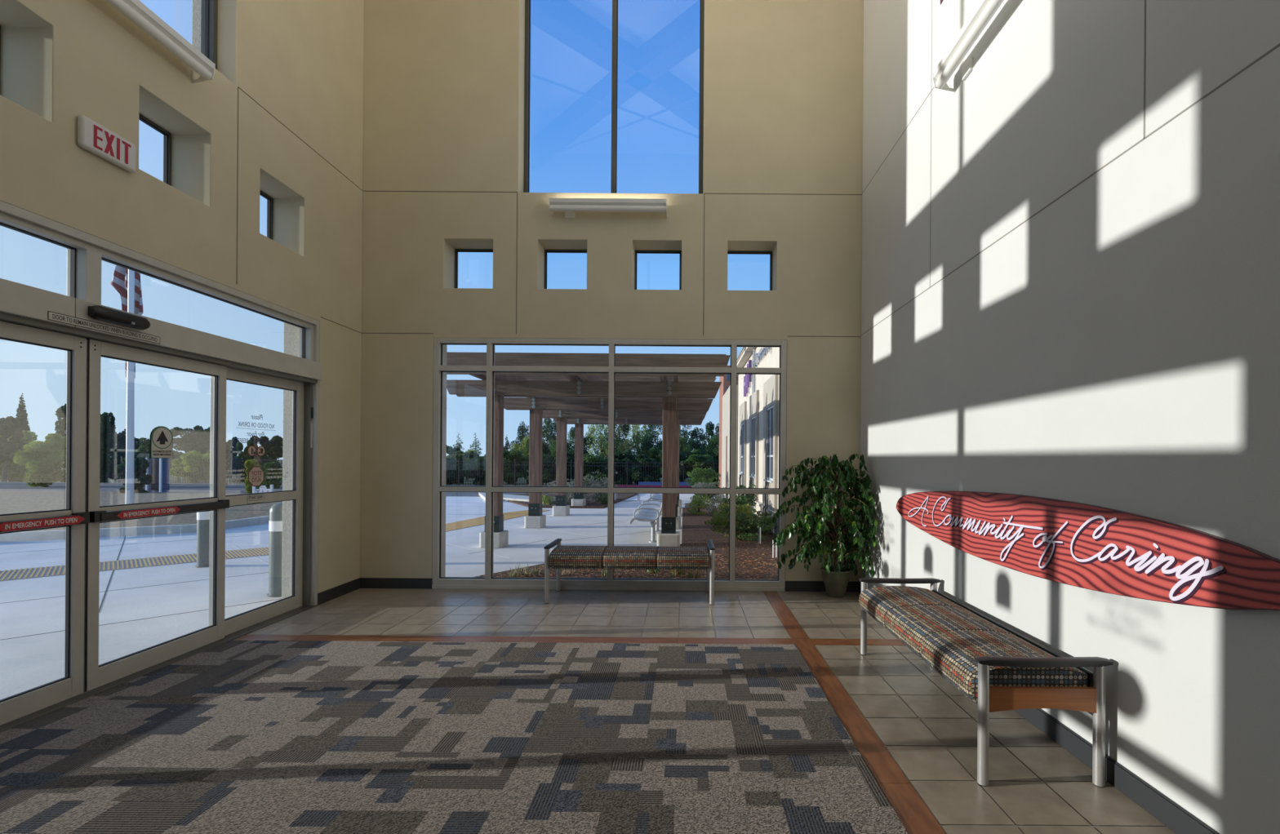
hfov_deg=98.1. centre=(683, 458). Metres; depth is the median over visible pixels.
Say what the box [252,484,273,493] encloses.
sign
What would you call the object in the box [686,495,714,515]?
shrub
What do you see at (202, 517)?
bollard
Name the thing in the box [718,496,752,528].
shrub
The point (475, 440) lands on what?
tree
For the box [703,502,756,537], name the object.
shrub
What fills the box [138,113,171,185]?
window
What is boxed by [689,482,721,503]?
shrub
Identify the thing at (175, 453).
tree
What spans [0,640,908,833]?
carpet
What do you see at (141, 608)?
plaza
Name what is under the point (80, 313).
door
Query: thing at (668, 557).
seat cushion
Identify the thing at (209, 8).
window
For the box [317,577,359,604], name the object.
baseboard
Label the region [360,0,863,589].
wall
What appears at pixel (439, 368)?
window
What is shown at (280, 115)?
wall
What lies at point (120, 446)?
tree
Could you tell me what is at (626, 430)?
tree
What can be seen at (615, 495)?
garden table
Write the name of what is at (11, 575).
tactile paving
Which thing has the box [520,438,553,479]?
tree
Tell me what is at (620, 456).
shrub
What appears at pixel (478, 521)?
band
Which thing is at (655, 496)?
park bench
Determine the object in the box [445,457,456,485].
shrub
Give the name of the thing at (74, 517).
door
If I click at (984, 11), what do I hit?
wall lamp
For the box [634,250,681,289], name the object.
window
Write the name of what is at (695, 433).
tree
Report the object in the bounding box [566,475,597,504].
shrub
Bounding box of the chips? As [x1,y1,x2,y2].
[475,533,777,579]
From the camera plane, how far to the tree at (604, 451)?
39.92 m
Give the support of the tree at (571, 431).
on the ground
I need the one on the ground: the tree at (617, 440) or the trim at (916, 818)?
the tree at (617, 440)
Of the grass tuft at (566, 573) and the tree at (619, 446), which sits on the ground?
the tree at (619, 446)
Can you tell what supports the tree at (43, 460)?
on the plaza
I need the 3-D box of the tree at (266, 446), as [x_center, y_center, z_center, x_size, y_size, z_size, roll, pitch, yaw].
[-28.545,-0.025,37.029,1.533,3.059,1.485,0,0,8]
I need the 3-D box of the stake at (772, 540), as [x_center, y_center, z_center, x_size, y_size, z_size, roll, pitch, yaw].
[1.330,1.336,8.207,0.022,0.267,0.022,0,0,22]
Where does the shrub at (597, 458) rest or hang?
on the ground
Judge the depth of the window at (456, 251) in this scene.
6.48 m
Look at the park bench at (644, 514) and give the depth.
10.07 m
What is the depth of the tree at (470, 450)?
39.94 m
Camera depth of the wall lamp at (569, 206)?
6.03 m
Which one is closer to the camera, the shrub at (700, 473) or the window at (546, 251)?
the window at (546, 251)
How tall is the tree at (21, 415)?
5.341 m
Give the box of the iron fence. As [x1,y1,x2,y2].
[120,456,719,487]
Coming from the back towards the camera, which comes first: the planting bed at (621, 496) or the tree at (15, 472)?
the tree at (15, 472)
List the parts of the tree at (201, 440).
crown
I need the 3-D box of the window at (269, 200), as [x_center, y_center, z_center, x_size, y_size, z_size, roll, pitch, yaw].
[-3.907,-2.189,4.965,0.045,0.550,0.550,0,0,0]
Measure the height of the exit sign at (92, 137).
0.190 m
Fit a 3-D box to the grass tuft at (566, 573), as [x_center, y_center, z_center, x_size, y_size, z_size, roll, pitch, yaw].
[-1.460,1.428,6.992,0.190,0.083,0.197,0,0,-7]
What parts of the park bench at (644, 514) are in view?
armrest, armrest, armrest, leg, leg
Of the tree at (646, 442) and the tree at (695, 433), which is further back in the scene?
the tree at (695, 433)
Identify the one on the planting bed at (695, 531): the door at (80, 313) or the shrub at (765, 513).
the shrub at (765, 513)
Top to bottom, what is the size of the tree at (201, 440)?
3.394 m
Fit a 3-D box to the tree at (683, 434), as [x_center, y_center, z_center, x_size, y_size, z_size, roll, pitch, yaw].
[-0.055,-1.034,52.440,1.867,5.494,1.777,0,0,44]
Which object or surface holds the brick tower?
on the ground
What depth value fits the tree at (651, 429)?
43.95 m
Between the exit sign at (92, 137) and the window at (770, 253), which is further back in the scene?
the window at (770, 253)
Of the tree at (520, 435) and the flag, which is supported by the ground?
the tree at (520, 435)
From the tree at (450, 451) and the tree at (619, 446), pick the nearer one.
the tree at (619, 446)
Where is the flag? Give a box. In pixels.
[111,265,142,378]
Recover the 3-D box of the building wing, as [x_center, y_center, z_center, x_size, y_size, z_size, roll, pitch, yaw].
[3.586,-0.824,13.080,3.840,4.680,13.040,0,0,0]
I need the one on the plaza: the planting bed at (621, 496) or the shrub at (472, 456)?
the planting bed at (621, 496)
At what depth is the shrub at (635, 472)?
31.80 m
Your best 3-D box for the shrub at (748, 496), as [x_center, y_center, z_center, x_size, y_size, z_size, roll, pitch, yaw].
[1.310,1.032,12.647,0.814,0.954,0.794,0,0,21]
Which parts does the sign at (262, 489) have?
post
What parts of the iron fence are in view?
post, post, rail, rail, post, post, post, post, post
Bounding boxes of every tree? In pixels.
[0,416,23,482]
[0,430,37,482]
[12,432,66,487]
[15,393,31,482]
[54,403,66,436]
[99,412,118,483]
[107,428,140,483]
[114,456,154,493]
[133,437,149,457]
[142,447,179,475]
[169,426,195,480]
[169,449,229,483]
[186,425,209,483]
[226,436,239,479]
[228,441,252,484]
[244,459,267,493]
[247,435,271,471]
[262,462,282,488]
[266,435,283,471]
[446,444,460,457]
[453,434,464,450]
[459,449,475,480]
[467,432,482,457]
[503,436,509,464]
[508,421,529,464]
[511,435,529,466]
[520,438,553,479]
[542,418,556,447]
[545,435,556,448]
[547,439,572,463]
[566,426,574,456]
[569,435,593,480]
[584,424,616,474]
[594,435,622,474]
[606,424,629,474]
[616,440,640,476]
[622,424,650,458]
[636,433,662,457]
[641,424,662,479]
[647,446,662,479]
[679,425,692,453]
[679,435,693,482]
[684,426,705,454]
[688,439,709,455]
[688,448,701,478]
[703,421,714,453]
[705,435,719,481]
[714,423,719,442]
[770,453,878,597]
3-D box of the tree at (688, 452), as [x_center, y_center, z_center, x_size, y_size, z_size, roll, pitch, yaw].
[-0.168,0.107,36.996,1.829,3.274,1.867,0,0,-28]
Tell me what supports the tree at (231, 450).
on the ground
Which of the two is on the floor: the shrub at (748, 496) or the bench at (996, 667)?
the bench at (996, 667)
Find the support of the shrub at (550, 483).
on the planting bed at (621, 496)
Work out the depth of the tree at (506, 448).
45.97 m
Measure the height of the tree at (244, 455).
2.563 m
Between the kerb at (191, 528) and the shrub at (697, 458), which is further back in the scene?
the shrub at (697, 458)
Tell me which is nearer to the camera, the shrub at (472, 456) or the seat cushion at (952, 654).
the seat cushion at (952, 654)
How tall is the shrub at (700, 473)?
1.280 m
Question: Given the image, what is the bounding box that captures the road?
[0,482,608,497]
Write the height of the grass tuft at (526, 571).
0.164 m
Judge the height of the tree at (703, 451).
3.203 m
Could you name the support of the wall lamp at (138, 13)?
attached to the wall at (280, 115)
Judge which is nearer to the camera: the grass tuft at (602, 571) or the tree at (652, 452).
the grass tuft at (602, 571)
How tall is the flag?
5.004 m
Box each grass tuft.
[502,561,543,577]
[561,568,575,575]
[600,568,607,577]
[647,568,659,573]
[671,569,685,576]
[685,569,702,578]
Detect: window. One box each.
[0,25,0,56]
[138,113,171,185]
[200,0,217,69]
[259,190,272,239]
[431,337,786,591]
[454,248,493,288]
[523,0,704,193]
[544,249,586,288]
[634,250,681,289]
[727,251,772,290]
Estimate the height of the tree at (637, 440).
5.436 m
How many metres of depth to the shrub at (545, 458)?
31.92 m
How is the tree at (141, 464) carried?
on the plaza
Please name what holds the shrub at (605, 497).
on the planting bed at (621, 496)
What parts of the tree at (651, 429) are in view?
crown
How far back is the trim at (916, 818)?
2.90 m
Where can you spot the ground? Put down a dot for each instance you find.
(109, 481)
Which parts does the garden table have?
leg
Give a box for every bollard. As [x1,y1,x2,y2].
[195,497,209,568]
[266,502,282,597]
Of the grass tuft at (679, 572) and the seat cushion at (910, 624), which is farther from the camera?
the grass tuft at (679, 572)
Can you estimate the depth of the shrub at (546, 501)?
17.05 m
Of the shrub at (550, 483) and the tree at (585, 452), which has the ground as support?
the tree at (585, 452)
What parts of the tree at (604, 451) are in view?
crown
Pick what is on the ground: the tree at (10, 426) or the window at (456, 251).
the tree at (10, 426)
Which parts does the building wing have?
panel, glass pane, panel, panel, panel, cornice, panel, panel, glass pane, panel, panel, panel, panel, glass pane, panel, panel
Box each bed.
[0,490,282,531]
[477,507,777,579]
[507,493,637,508]
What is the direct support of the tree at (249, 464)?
on the plaza
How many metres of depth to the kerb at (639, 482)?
28.30 m
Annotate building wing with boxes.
[736,346,779,534]
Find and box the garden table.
[613,493,639,502]
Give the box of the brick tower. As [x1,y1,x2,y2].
[718,365,738,488]
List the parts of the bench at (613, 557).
leg, armrest, leg, leg, armrest, leg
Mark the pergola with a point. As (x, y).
(670, 401)
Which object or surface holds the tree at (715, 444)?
on the ground
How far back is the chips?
7.13 m
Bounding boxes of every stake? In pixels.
[772,539,773,558]
[775,542,777,557]
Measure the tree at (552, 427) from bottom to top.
5.075 m
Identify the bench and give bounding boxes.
[543,538,715,604]
[629,499,662,542]
[647,493,662,515]
[858,577,1113,787]
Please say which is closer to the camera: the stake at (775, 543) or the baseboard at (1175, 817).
the baseboard at (1175, 817)
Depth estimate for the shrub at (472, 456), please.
35.43 m
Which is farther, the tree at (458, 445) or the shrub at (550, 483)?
the tree at (458, 445)
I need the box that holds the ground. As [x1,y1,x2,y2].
[0,460,718,487]
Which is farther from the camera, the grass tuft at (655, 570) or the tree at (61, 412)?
the tree at (61, 412)
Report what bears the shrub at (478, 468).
on the ground
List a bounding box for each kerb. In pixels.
[0,515,269,542]
[613,484,695,488]
[638,481,702,488]
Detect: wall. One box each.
[0,0,364,599]
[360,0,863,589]
[859,0,1279,833]
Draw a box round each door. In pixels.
[0,200,321,733]
[0,320,89,725]
[83,338,229,692]
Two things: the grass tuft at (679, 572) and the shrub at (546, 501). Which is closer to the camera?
the grass tuft at (679, 572)
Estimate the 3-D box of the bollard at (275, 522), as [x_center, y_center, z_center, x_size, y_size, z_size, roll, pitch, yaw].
[-4.320,0.964,5.938,0.230,0.990,0.230,0,0,0]
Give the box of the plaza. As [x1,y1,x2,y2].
[0,493,736,699]
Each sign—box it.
[77,115,136,173]
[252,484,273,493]
[896,491,1279,610]
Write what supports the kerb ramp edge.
on the road
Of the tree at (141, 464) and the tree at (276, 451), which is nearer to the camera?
the tree at (141, 464)
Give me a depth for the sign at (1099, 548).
2.58 m
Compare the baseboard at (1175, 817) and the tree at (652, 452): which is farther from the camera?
the tree at (652, 452)
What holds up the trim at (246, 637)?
on the floor
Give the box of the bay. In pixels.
[721,385,737,498]
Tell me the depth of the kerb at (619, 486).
27.00 m
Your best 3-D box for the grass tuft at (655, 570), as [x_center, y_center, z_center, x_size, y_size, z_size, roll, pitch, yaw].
[-0.365,1.359,7.143,0.353,0.236,0.368,0,0,25]
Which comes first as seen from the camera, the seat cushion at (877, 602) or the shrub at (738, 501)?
the seat cushion at (877, 602)
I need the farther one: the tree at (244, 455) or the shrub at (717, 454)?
the shrub at (717, 454)
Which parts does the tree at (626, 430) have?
crown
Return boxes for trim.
[233,635,905,645]
[431,584,784,591]
[763,591,945,833]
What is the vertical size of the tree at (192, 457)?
2.008 m
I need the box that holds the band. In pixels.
[445,510,549,531]
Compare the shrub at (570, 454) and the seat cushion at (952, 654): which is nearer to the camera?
the seat cushion at (952, 654)
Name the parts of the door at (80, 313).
sidelite frame, sidelite rail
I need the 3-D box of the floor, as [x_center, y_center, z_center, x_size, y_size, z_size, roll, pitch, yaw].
[-1.006,1.523,1.850,5.930,0.120,8.700,0,0,0]
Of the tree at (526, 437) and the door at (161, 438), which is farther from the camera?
the tree at (526, 437)
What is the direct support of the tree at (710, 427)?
on the ground
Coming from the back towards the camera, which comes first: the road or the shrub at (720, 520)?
the road
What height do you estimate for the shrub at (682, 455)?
2.500 m
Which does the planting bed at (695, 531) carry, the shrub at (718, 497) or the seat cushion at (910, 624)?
the shrub at (718, 497)
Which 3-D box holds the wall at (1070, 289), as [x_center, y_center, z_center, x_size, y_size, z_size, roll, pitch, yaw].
[2.088,-2.615,3.215,0.201,8.400,5.930,0,0,0]
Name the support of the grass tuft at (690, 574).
on the planting bed at (695, 531)
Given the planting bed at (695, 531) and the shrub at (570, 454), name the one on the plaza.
the planting bed at (695, 531)
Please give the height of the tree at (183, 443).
3.598 m
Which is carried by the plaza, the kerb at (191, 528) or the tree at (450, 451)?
the kerb at (191, 528)
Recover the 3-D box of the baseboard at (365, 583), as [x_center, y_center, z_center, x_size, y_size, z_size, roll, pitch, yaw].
[-0.825,1.407,6.189,5.570,0.115,0.042,0,0,0]
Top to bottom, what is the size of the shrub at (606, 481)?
0.925 m
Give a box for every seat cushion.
[548,546,608,568]
[602,546,657,569]
[656,546,709,569]
[858,586,966,630]
[884,604,1015,659]
[920,631,1088,703]
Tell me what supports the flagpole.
on the plaza
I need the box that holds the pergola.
[446,352,730,548]
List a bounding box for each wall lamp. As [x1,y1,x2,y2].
[105,0,215,83]
[549,198,666,218]
[933,0,1004,92]
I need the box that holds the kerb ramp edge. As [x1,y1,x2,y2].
[478,492,542,503]
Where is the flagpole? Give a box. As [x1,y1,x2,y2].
[124,269,134,504]
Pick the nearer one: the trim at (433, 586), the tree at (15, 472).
the trim at (433, 586)
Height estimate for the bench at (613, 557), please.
0.577 m
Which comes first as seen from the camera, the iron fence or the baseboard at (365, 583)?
the baseboard at (365, 583)
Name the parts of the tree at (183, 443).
crown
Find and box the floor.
[247,588,1176,833]
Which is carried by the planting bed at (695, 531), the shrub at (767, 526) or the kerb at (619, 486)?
the shrub at (767, 526)
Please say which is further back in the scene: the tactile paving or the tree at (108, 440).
the tree at (108, 440)
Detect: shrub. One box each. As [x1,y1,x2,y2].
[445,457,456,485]
[447,450,479,484]
[464,454,485,485]
[503,449,528,484]
[522,453,555,485]
[542,480,574,502]
[542,494,553,504]
[551,449,574,484]
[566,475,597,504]
[573,454,616,486]
[587,477,618,502]
[597,493,608,504]
[606,448,636,484]
[625,453,662,484]
[655,451,687,482]
[679,453,717,484]
[686,467,721,499]
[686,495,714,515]
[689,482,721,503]
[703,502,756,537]
[704,487,728,516]
[711,449,719,485]
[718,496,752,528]
[724,483,758,516]
[724,511,777,541]
[753,511,776,534]
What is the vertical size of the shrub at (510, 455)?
2.340 m
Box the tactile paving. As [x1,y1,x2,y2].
[0,546,269,581]
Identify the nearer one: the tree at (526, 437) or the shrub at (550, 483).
the shrub at (550, 483)
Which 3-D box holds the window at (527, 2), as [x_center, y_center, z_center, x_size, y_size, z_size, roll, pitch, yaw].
[-0.800,-4.451,6.430,2.065,2.970,0.100,0,0,0]
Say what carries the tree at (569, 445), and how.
on the ground
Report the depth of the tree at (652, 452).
39.90 m
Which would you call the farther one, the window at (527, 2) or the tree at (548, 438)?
the tree at (548, 438)
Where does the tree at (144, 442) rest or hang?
on the ground
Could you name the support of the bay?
on the plaza
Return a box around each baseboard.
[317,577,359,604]
[360,577,858,591]
[858,582,1219,833]
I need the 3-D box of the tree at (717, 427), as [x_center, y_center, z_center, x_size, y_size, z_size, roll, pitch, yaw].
[3.695,-0.848,53.480,1.842,5.177,1.684,0,0,42]
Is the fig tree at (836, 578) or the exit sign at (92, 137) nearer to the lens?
the exit sign at (92, 137)
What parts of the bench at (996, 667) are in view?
leg, armrest, leg, leg, rail, armrest, leg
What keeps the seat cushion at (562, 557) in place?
on the bench at (613, 557)
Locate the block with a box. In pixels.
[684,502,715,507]
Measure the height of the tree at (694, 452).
2.336 m
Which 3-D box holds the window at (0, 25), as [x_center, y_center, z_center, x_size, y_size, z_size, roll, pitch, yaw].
[-3.907,-2.189,2.875,0.045,0.550,0.550,0,0,0]
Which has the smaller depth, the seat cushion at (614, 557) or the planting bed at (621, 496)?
the seat cushion at (614, 557)
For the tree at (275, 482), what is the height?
1.452 m

